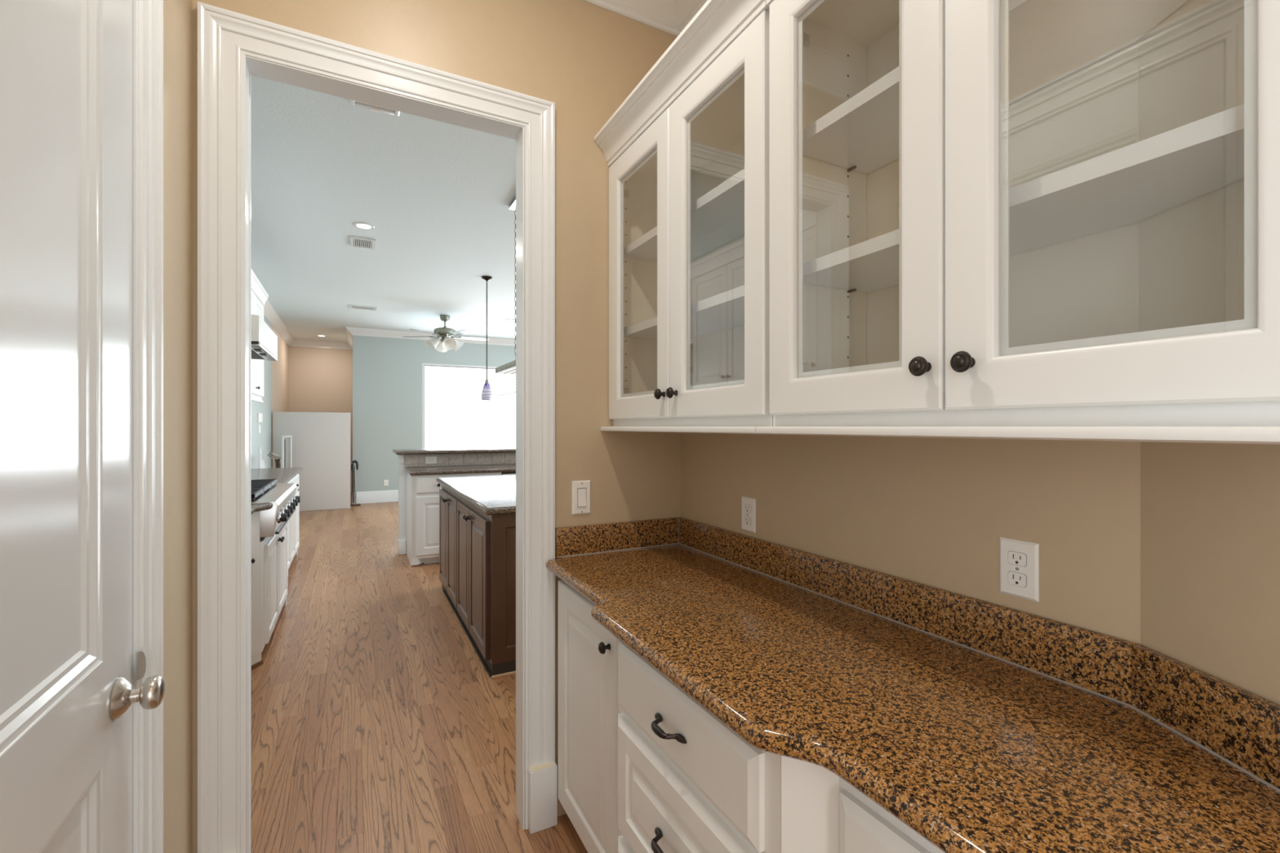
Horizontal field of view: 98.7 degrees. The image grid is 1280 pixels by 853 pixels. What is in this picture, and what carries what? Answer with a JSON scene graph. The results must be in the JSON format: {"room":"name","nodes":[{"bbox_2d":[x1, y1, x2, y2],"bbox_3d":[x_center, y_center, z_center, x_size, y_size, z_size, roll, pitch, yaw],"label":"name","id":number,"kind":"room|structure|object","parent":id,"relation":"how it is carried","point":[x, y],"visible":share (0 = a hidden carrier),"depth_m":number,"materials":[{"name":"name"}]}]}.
{"room":"butler's pantry","nodes":[
{"label":"butler's pantry","id":0,"kind":"room"},
{"bbox_2d":[163,0,192,852],"bbox_3d":[-0.278,-0.157,-0.436,0.120,3.130,4.284,0,0,-27],"label":"wall","id":1,"kind":"structure","parent":0,"point":[177,14],"depth_m":1.36,"materials":[{"name":"beige paint"}]},
{"bbox_2d":[0,0,164,852],"bbox_3d":[-0.795,0.168,0.727,0.103,2.445,0.834,0,0,-27],"label":"door","id":2,"kind":"structure","parent":1,"relation":"in","point":[68,694],"depth_m":0.86,"materials":[{"name":"white paint"}]},
{"bbox_2d":[132,0,163,852],"bbox_3d":[-0.851,0.116,0.690,0.144,2.565,1.060,0,0,-27],"label":"trim","id":3,"kind":"structure","parent":1,"relation":"attached to","point":[147,15],"depth_m":1.14,"materials":[{"name":"white paint"}]},
{"bbox_2d":[197,1,557,852],"bbox_3d":[-0.770,0.127,1.760,1.010,2.542,0.145,0,0,-27],"label":"door frame","id":4,"kind":"structure","parent":1,"relation":"attached to","point":[233,47],"depth_m":1.58,"materials":[{"name":"white paint"}]},
{"bbox_2d":[251,315,288,468],"bbox_3d":[-4.633,-0.182,6.193,0.140,3.180,11.335,0,0,-27],"label":"wall","id":5,"kind":"structure","parent":0,"point":[264,439],"depth_m":8.72,"materials":[{"name":"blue paint"}]},
{"bbox_2d":[257,413,262,422],"bbox_3d":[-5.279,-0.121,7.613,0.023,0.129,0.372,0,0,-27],"label":"thermostat","id":6,"kind":"object","parent":5,"relation":"attached to","point":[259,415],"visible":1,"depth_m":7.65,"materials":[{"name":"white plastic"}]},
{"bbox_2d":[251,269,268,403],"bbox_3d":[-3.639,-0.802,4.865,0.395,1.120,1.679,0,0,-27],"label":"upper cabinet","id":7,"kind":"object","parent":5,"relation":"attached to","point":[260,295],"visible":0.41,"depth_m":5.27,"materials":[{"name":"white paint"}]},
{"bbox_2d":[251,314,277,360],"bbox_3d":[-2.906,-0.605,3.741,0.648,0.198,0.940,0,0,-27],"label":"range hood","id":8,"kind":"object","parent":5,"relation":"attached to","point":[264,340],"visible":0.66,"depth_m":3.73,"materials":[{"name":"white paint"}]},
{"bbox_2d":[263,299,515,349],"bbox_3d":[-1.758,-1.710,8.273,6.880,0.125,10.300,0,0,-27],"label":"trim","id":9,"kind":"structure","parent":5,"relation":"attached to","point":[269,313],"depth_m":10.37,"materials":[{"name":"white paint"}]},
{"bbox_2d":[288,346,352,492],"bbox_3d":[-6.709,-0.182,11.569,1.420,3.180,0.120,0,0,-27],"label":"wall","id":10,"kind":"structure","parent":0,"point":[321,379],"depth_m":11.51,"materials":[{"name":"beige paint"}]},
{"bbox_2d":[251,75,515,342],"bbox_3d":[-1.556,-1.812,7.862,7.140,0.080,11.455,0,0,-27],"label":"ceiling","id":11,"kind":"structure","parent":0,"point":[437,196],"depth_m":4.70,"materials":[{"name":"white paint"}]},
{"bbox_2d":[350,235,375,249],"bbox_3d":[-2.669,-1.766,5.296,0.215,0.012,0.300,0,0,-27],"label":"ceiling vent","id":12,"kind":"object","parent":11,"relation":"in","point":[355,242],"visible":1,"depth_m":5.28,"materials":[{"name":"white metal"}]},
{"bbox_2d":[349,304,377,311],"bbox_3d":[-4.118,-1.766,8.183,0.360,0.012,0.220,0,0,-27],"label":"ceiling vent","id":13,"kind":"object","parent":11,"relation":"in","point":[357,307],"visible":1,"depth_m":8.18,"materials":[{"name":"white metal"}]},
{"bbox_2d":[352,222,374,229],"bbox_3d":[-2.437,-1.768,4.853,0.170,0.006,0.170,0,0,-27],"label":"recessed light","id":14,"kind":"object","parent":11,"relation":"in","point":[362,225],"visible":1,"depth_m":4.84,"materials":[{"name":"white paint"}]},
{"bbox_2d":[349,99,399,115],"bbox_3d":[-1.393,-1.763,2.905,0.250,0.018,0.360,0,0,-27],"label":"ceiling vent","id":15,"kind":"object","parent":11,"relation":"in","point":[352,102],"visible":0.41,"depth_m":3.04,"materials":[{"name":"white metal"}]},
{"bbox_2d":[403,315,488,356],"bbox_3d":[-3.082,-1.439,8.842,1.291,0.664,1.332,0,0,-27],"label":"ceiling fan","id":16,"kind":"object","parent":11,"relation":"hanging from","point":[446,343],"visible":0.99,"depth_m":8.72,"materials":[{"name":"grey metal"}]},
{"bbox_2d":[480,275,492,400],"bbox_3d":[-1.817,-1.042,6.524,0.130,1.460,0.130,0,0,-27],"label":"pendant light","id":17,"kind":"object","parent":11,"relation":"hanging from","point":[486,394],"visible":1,"depth_m":6.50,"materials":[{"name":"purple glass"}]},
{"bbox_2d":[495,196,515,397],"bbox_3d":[-0.763,-1.007,4.180,0.408,1.529,1.188,0,0,-27],"label":"chandelier","id":18,"kind":"object","parent":11,"relation":"hanging from","point":[505,369],"visible":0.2,"depth_m":4.36,"materials":[{"name":"silver metal"}]},
{"bbox_2d":[503,319,515,322],"bbox_3d":[-2.078,-1.766,9.234,0.360,0.012,0.220,0,0,-27],"label":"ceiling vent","id":19,"kind":"object","parent":11,"relation":"in","point":[506,320],"visible":0.42,"depth_m":9.19,"materials":[{"name":"white metal"}]},
{"bbox_2d":[251,491,587,852],"bbox_3d":[-0.482,1.428,5.258,8.400,0.060,17.427,0,0,-27],"label":"floor","id":20,"kind":"structure","parent":0,"point":[379,726],"depth_m":2.65,"materials":[{"name":"brown wood"}]},
{"bbox_2d":[257,446,266,468],"bbox_3d":[-4.595,0.818,6.684,0.020,1.159,0.600,0,0,-27],"label":"skirt board","id":21,"kind":"object","parent":20,"relation":"on","point":[261,464],"visible":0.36,"depth_m":6.54,"materials":[{"name":"white paint"}]},
{"bbox_2d":[251,511,287,669],"bbox_3d":[-2.779,0.944,3.624,0.731,0.906,1.395,0,0,-27],"label":"base cabinet","id":22,"kind":"object","parent":20,"relation":"on","point":[269,569],"visible":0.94,"depth_m":3.32,"materials":[{"name":"white paint"}]},
{"bbox_2d":[287,481,289,577],"bbox_3d":[-3.335,0.944,4.611,0.671,0.906,0.859,0,0,-27],"label":"base cabinet","id":23,"kind":"object","parent":20,"relation":"on","point":[288,521],"visible":0.04,"depth_m":5.01,"materials":[{"name":"white paint"}]},
{"bbox_2d":[251,466,302,484],"bbox_3d":[-3.533,0.469,5.046,0.748,0.041,1.985,0,0,-27],"label":"countertop","id":24,"kind":"structure","parent":23,"relation":"on","point":[283,475],"depth_m":5.20,"materials":[{"name":"grey stone"}]},
{"bbox_2d":[266,452,281,467],"bbox_3d":[-4.739,0.855,7.144,0.070,1.084,0.935,0,0,-27],"label":"stair rail","id":25,"kind":"object","parent":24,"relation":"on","point":[277,464],"visible":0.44,"depth_m":7.30,"materials":[{"name":"brown wood"}]},
{"bbox_2d":[251,478,300,537],"bbox_3d":[-2.742,0.528,3.657,0.752,0.255,1.194,0,0,-27],"label":"rangetop","id":26,"kind":"object","parent":24,"relation":"on","point":[283,499],"visible":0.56,"depth_m":3.50,"materials":[{"name":"silver metal"}]},
{"bbox_2d":[281,435,292,467],"bbox_3d":[-5.642,0.770,8.787,0.135,1.254,0.041,0,0,-27],"label":"frame","id":27,"kind":"object","parent":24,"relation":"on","point":[286,440],"visible":0.56,"depth_m":8.79,"materials":[{"name":"white paint"}]},
{"bbox_2d":[288,474,299,564],"bbox_3d":[-3.757,0.944,5.423,0.671,0.906,0.959,0,0,-27],"label":"base cabinet","id":28,"kind":"object","parent":20,"relation":"on","point":[295,518],"visible":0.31,"depth_m":5.55,"materials":[{"name":"white paint"}]},
{"bbox_2d":[272,412,350,511],"bbox_3d":[-5.463,0.580,9.185,1.110,1.634,0.100,0,0,-27],"label":"partition panel","id":29,"kind":"object","parent":20,"relation":"on","point":[321,441],"visible":0.8,"depth_m":9.18,"materials":[{"name":"grey paint"}]},
{"bbox_2d":[350,460,360,506],"bbox_3d":[-5.036,0.994,9.729,0.160,0.806,0.101,0,0,-27],"label":"stick vacuum","id":30,"kind":"object","parent":20,"relation":"on","point":[356,466],"visible":1,"depth_m":9.73,"materials":[{"name":"black metal"}]},
{"bbox_2d":[406,471,501,567],"bbox_3d":[-2.003,0.943,5.917,0.894,0.908,0.653,0,0,-27],"label":"base cabinet","id":31,"kind":"object","parent":20,"relation":"on","point":[422,491],"visible":0.25,"depth_m":5.53,"materials":[{"name":"white paint"}]},
{"bbox_2d":[397,452,515,555],"bbox_3d":[-1.510,0.852,6.638,2.588,1.092,0.159,0,0,-27],"label":"wall","id":32,"kind":"structure","parent":20,"relation":"on","point":[502,458],"depth_m":6.11,"materials":[{"name":"white paint"}]},
{"bbox_2d":[425,456,436,463],"bbox_3d":[-2.333,0.375,6.139,0.118,0.085,0.008,0,0,-27],"label":"wall outlet","id":33,"kind":"object","parent":32,"relation":"attached to","point":[428,460],"visible":1,"depth_m":6.14,"materials":[{"name":"white plastic"}]},
{"bbox_2d":[392,447,515,454],"bbox_3d":[-1.568,0.285,6.760,2.660,0.040,0.600,0,0,-27],"label":"bar","id":34,"kind":"object","parent":32,"relation":"on","point":[484,450],"visible":0.52,"depth_m":6.24,"materials":[{"name":"grey stone"}]},
{"bbox_2d":[439,484,515,679],"bbox_3d":[-0.833,0.943,4.151,1.105,0.908,1.987,0,0,-27],"label":"kitchen island","id":35,"kind":"object","parent":20,"relation":"on","point":[477,549],"visible":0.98,"depth_m":3.20,"materials":[{"name":"brown wood"}]},
{"bbox_2d":[435,474,515,515],"bbox_3d":[-0.799,0.469,4.178,1.160,0.041,2.040,0,0,-27],"label":"island countertop","id":36,"kind":"structure","parent":35,"relation":"on","point":[495,495],"depth_m":3.82,"materials":[{"name":"grey stone"}]},
{"bbox_2d":[501,471,515,475],"bbox_3d":[-1.341,0.945,6.268,0.600,0.906,0.602,0,0,-27],"label":"dishwasher","id":37,"kind":"object","parent":20,"relation":"on","point":[504,473],"visible":0.11,"depth_m":5.92,"materials":[{"name":"grey paint"}]},
{"bbox_2d":[558,579,618,852],"bbox_3d":[0.042,0.951,1.783,0.523,0.894,0.595,0,0,-27],"label":"base cabinet","id":38,"kind":"object","parent":20,"relation":"on","point":[588,707],"visible":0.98,"depth_m":1.67,"materials":[{"name":"white paint"}]},
{"bbox_2d":[617,640,781,852],"bbox_3d":[0.292,0.951,1.238,0.589,0.894,0.597,0,0,-27],"label":"base cabinet","id":39,"kind":"object","parent":20,"relation":"on","point":[688,783],"visible":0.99,"depth_m":1.09,"materials":[{"name":"white paint"}]},
{"bbox_2d":[546,516,1279,852],"bbox_3d":[0.368,0.432,1.140,0.619,0.140,2.084,0,0,-27],"label":"countertop","id":40,"kind":"structure","parent":39,"relation":"on","point":[979,726],"depth_m":0.91,"materials":[{"name":"brown stone"}]},
{"bbox_2d":[781,755,944,852],"bbox_3d":[0.654,0.951,0.601,0.529,0.894,0.863,0,0,-27],"label":"base cabinet","id":41,"kind":"object","parent":20,"relation":"on","point":[821,812],"visible":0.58,"depth_m":0.84,"materials":[{"name":"white paint"}]},
{"bbox_3d":[-2.061,0.944,2.163,0.671,0.906,1.139,0,0,-27],"label":"base cabinet","id":42,"kind":"object","parent":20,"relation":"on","visible":0},
{"bbox_2d":[251,502,272,514],"bbox_3d":[-2.143,0.469,2.382,0.753,0.041,1.605,0,0,-27],"label":"countertop","id":43,"kind":"structure","parent":42,"relation":"on","point":[255,507],"depth_m":3.18,"materials":[{"name":"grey stone"}]},
{"bbox_3d":[-0.631,0.943,6.650,1.000,0.908,0.620,0,0,-27],"label":"cabinet","id":44,"kind":"object","parent":20,"relation":"on","visible":0},
{"bbox_2d":[404,463,515,475],"bbox_3d":[-1.304,0.469,6.309,2.528,0.041,0.662,0,0,-27],"label":"countertop","id":45,"kind":"structure","parent":44,"relation":"on","point":[414,471],"depth_m":5.80,"materials":[{"name":"grey stone"}]},
{"bbox_2d":[352,335,515,492],"bbox_3d":[-2.545,-0.182,11.369,6.016,3.180,0.120,0,0,-27],"label":"wall","id":46,"kind":"structure","parent":0,"point":[387,372],"depth_m":10.21,"materials":[{"name":"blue paint"}]},
{"bbox_2d":[354,489,398,503],"bbox_3d":[-2.648,1.290,11.239,5.720,0.215,0.016,0,0,-27],"label":"baseboard","id":47,"kind":"structure","parent":46,"relation":"attached to","point":[375,496],"depth_m":10.10,"materials":[{"name":"white paint"}]},
{"bbox_2d":[383,480,387,485],"bbox_3d":[-4.699,1.043,10.176,0.072,0.112,0.008,0,0,-27],"label":"wall outlet","id":48,"kind":"object","parent":46,"relation":"attached to","point":[385,482],"visible":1,"depth_m":10.17,"materials":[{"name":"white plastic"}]},
{"bbox_2d":[422,363,514,448],"bbox_3d":[-2.720,-0.289,11.246,3.240,1.835,0.057,0,0,-27],"label":"window","id":49,"kind":"structure","parent":46,"relation":"in","point":[423,364],"depth_m":10.49,"materials":[{"name":"white wood"}]},
{"bbox_2d":[192,0,679,852],"bbox_3d":[0.885,-0.182,2.631,8.400,3.180,0.081,0,0,-27],"label":"wall","id":50,"kind":"structure","parent":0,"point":[584,58],"depth_m":1.98,"materials":[{"name":"beige paint"}]},
{"bbox_2d":[572,480,591,515],"bbox_3d":[-0.212,0.259,2.006,0.072,0.122,0.012,0,0,-27],"label":"light switch","id":51,"kind":"object","parent":50,"relation":"attached to","point":[581,490],"visible":1,"depth_m":2.00,"materials":[{"name":"white plastic"}]},
{"bbox_2d":[555,517,678,556],"bbox_3d":[-0.076,0.413,2.072,0.504,0.102,0.020,0,0,-27],"label":"backsplash","id":52,"kind":"structure","parent":50,"relation":"attached to","point":[586,539],"depth_m":2.05,"materials":[{"name":"brown stone"}]},
{"bbox_2d":[680,432,1140,644],"bbox_3d":[0.631,-0.157,1.632,0.300,3.130,1.456,0,0,-27],"label":"wall","id":53,"kind":"structure","parent":0,"point":[934,512],"depth_m":1.21,"materials":[{"name":"beige paint"}]},
{"bbox_2d":[594,0,773,434],"bbox_3d":[0.201,-0.526,1.726,0.374,1.088,0.888,0,0,-27],"label":"upper cabinet","id":54,"kind":"object","parent":53,"relation":"attached to","point":[686,153],"visible":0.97,"depth_m":1.67,"materials":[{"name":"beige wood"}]},
{"bbox_2d":[623,284,744,339],"bbox_3d":[0.244,-0.352,1.749,0.258,0.028,0.845,0,0,-27],"label":"shelf","id":55,"kind":"object","parent":54,"relation":"attached to","point":[721,314],"depth_m":1.77,"materials":[{"name":"white paint"}]},
{"bbox_2d":[623,168,744,262],"bbox_3d":[0.244,-0.653,1.749,0.258,0.028,0.845,0,0,-27],"label":"shelf","id":56,"kind":"object","parent":54,"relation":"attached to","point":[717,217],"depth_m":1.76,"materials":[{"name":"white paint"}]},
{"bbox_2d":[742,496,755,533],"bbox_3d":[0.358,0.292,1.823,0.008,0.112,0.072,0,0,-27],"label":"wall outlet","id":57,"kind":"object","parent":53,"relation":"attached to","point":[748,504],"visible":1,"depth_m":1.81,"materials":[{"name":"white plastic"}]},
{"bbox_2d":[743,504,751,512],"bbox_3d":[0.355,0.272,1.821,0.002,0.025,0.033,0,0,-27],"label":"socket","id":58,"kind":"object","parent":57,"relation":"attached to","point":[747,508],"depth_m":1.82,"materials":[{"name":"grey plastic"}]},
{"bbox_2d":[743,516,751,524],"bbox_3d":[0.355,0.312,1.821,0.002,0.025,0.033,0,0,-27],"label":"socket","id":59,"kind":"object","parent":57,"relation":"attached to","point":[747,520],"depth_m":1.82,"materials":[{"name":"grey plastic"}]},
{"bbox_2d":[676,516,1138,705],"bbox_3d":[0.489,0.413,1.558,0.019,0.102,1.455,0,0,-27],"label":"backsplash","id":60,"kind":"structure","parent":53,"relation":"attached to","point":[1100,663],"depth_m":1.19,"materials":[{"name":"brown stone"}]},
{"bbox_2d":[755,0,1279,444],"bbox_3d":[0.607,-0.526,0.946,0.374,1.088,0.867,0,0,-27],"label":"upper cabinet","id":61,"kind":"object","parent":53,"relation":"attached to","point":[1027,220],"visible":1,"depth_m":0.89,"materials":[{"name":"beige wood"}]},
{"bbox_2d":[803,0,1187,174],"bbox_3d":[0.650,-0.653,0.969,0.258,0.028,0.824,0,0,-27],"label":"shelf","id":62,"kind":"object","parent":61,"relation":"attached to","point":[1053,44],"depth_m":0.97,"materials":[{"name":"white paint"}]},
{"bbox_2d":[803,103,1244,293],"bbox_3d":[0.650,-0.352,0.969,0.258,0.028,0.824,0,0,-27],"label":"shelf","id":63,"kind":"object","parent":61,"relation":"attached to","point":[1142,184],"depth_m":0.82,"materials":[{"name":"white paint"}]},
{"bbox_2d":[999,537,1039,602],"bbox_3d":[0.743,0.280,1.082,0.008,0.112,0.072,0,0,-27],"label":"wall outlet","id":64,"kind":"object","parent":53,"relation":"attached to","point":[1019,560],"visible":1,"depth_m":1.08,"materials":[{"name":"white plastic"}]},
{"bbox_2d":[1008,551,1026,566],"bbox_3d":[0.741,0.260,1.081,0.002,0.025,0.033,0,0,-27],"label":"socket","id":65,"kind":"object","parent":64,"relation":"attached to","point":[1015,558],"depth_m":1.08,"materials":[{"name":"grey plastic"}]},
{"bbox_2d":[1008,571,1026,586],"bbox_3d":[0.741,0.300,1.081,0.002,0.025,0.033,0,0,-27],"label":"socket","id":66,"kind":"object","parent":64,"relation":"attached to","point":[1015,579],"depth_m":1.08,"materials":[{"name":"grey plastic"}]},
{"bbox_2d":[1140,441,1279,704],"bbox_3d":[0.967,-0.157,0.237,0.991,3.130,1.328,0,0,-27],"label":"wall","id":67,"kind":"structure","parent":0,"point":[1210,513],"depth_m":0.80,"materials":[{"name":"beige paint"}]},
{"bbox_2d":[582,0,707,36],"bbox_3d":[0.463,-1.616,-0.050,1.551,0.112,4.284,0,0,-27],"label":"ceiling","id":68,"kind":"structure","parent":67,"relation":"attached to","point":[669,16],"depth_m":2.11,"materials":[{"name":"white paint"}]},
{"bbox_2d":[1132,644,1279,789],"bbox_3d":[0.824,0.413,0.557,0.019,0.102,0.717,0,0,0],"label":"backsplash","id":69,"kind":"structure","parent":67,"relation":"attached to","point":[1239,725],"depth_m":0.78,"materials":[{"name":"brown stone"}]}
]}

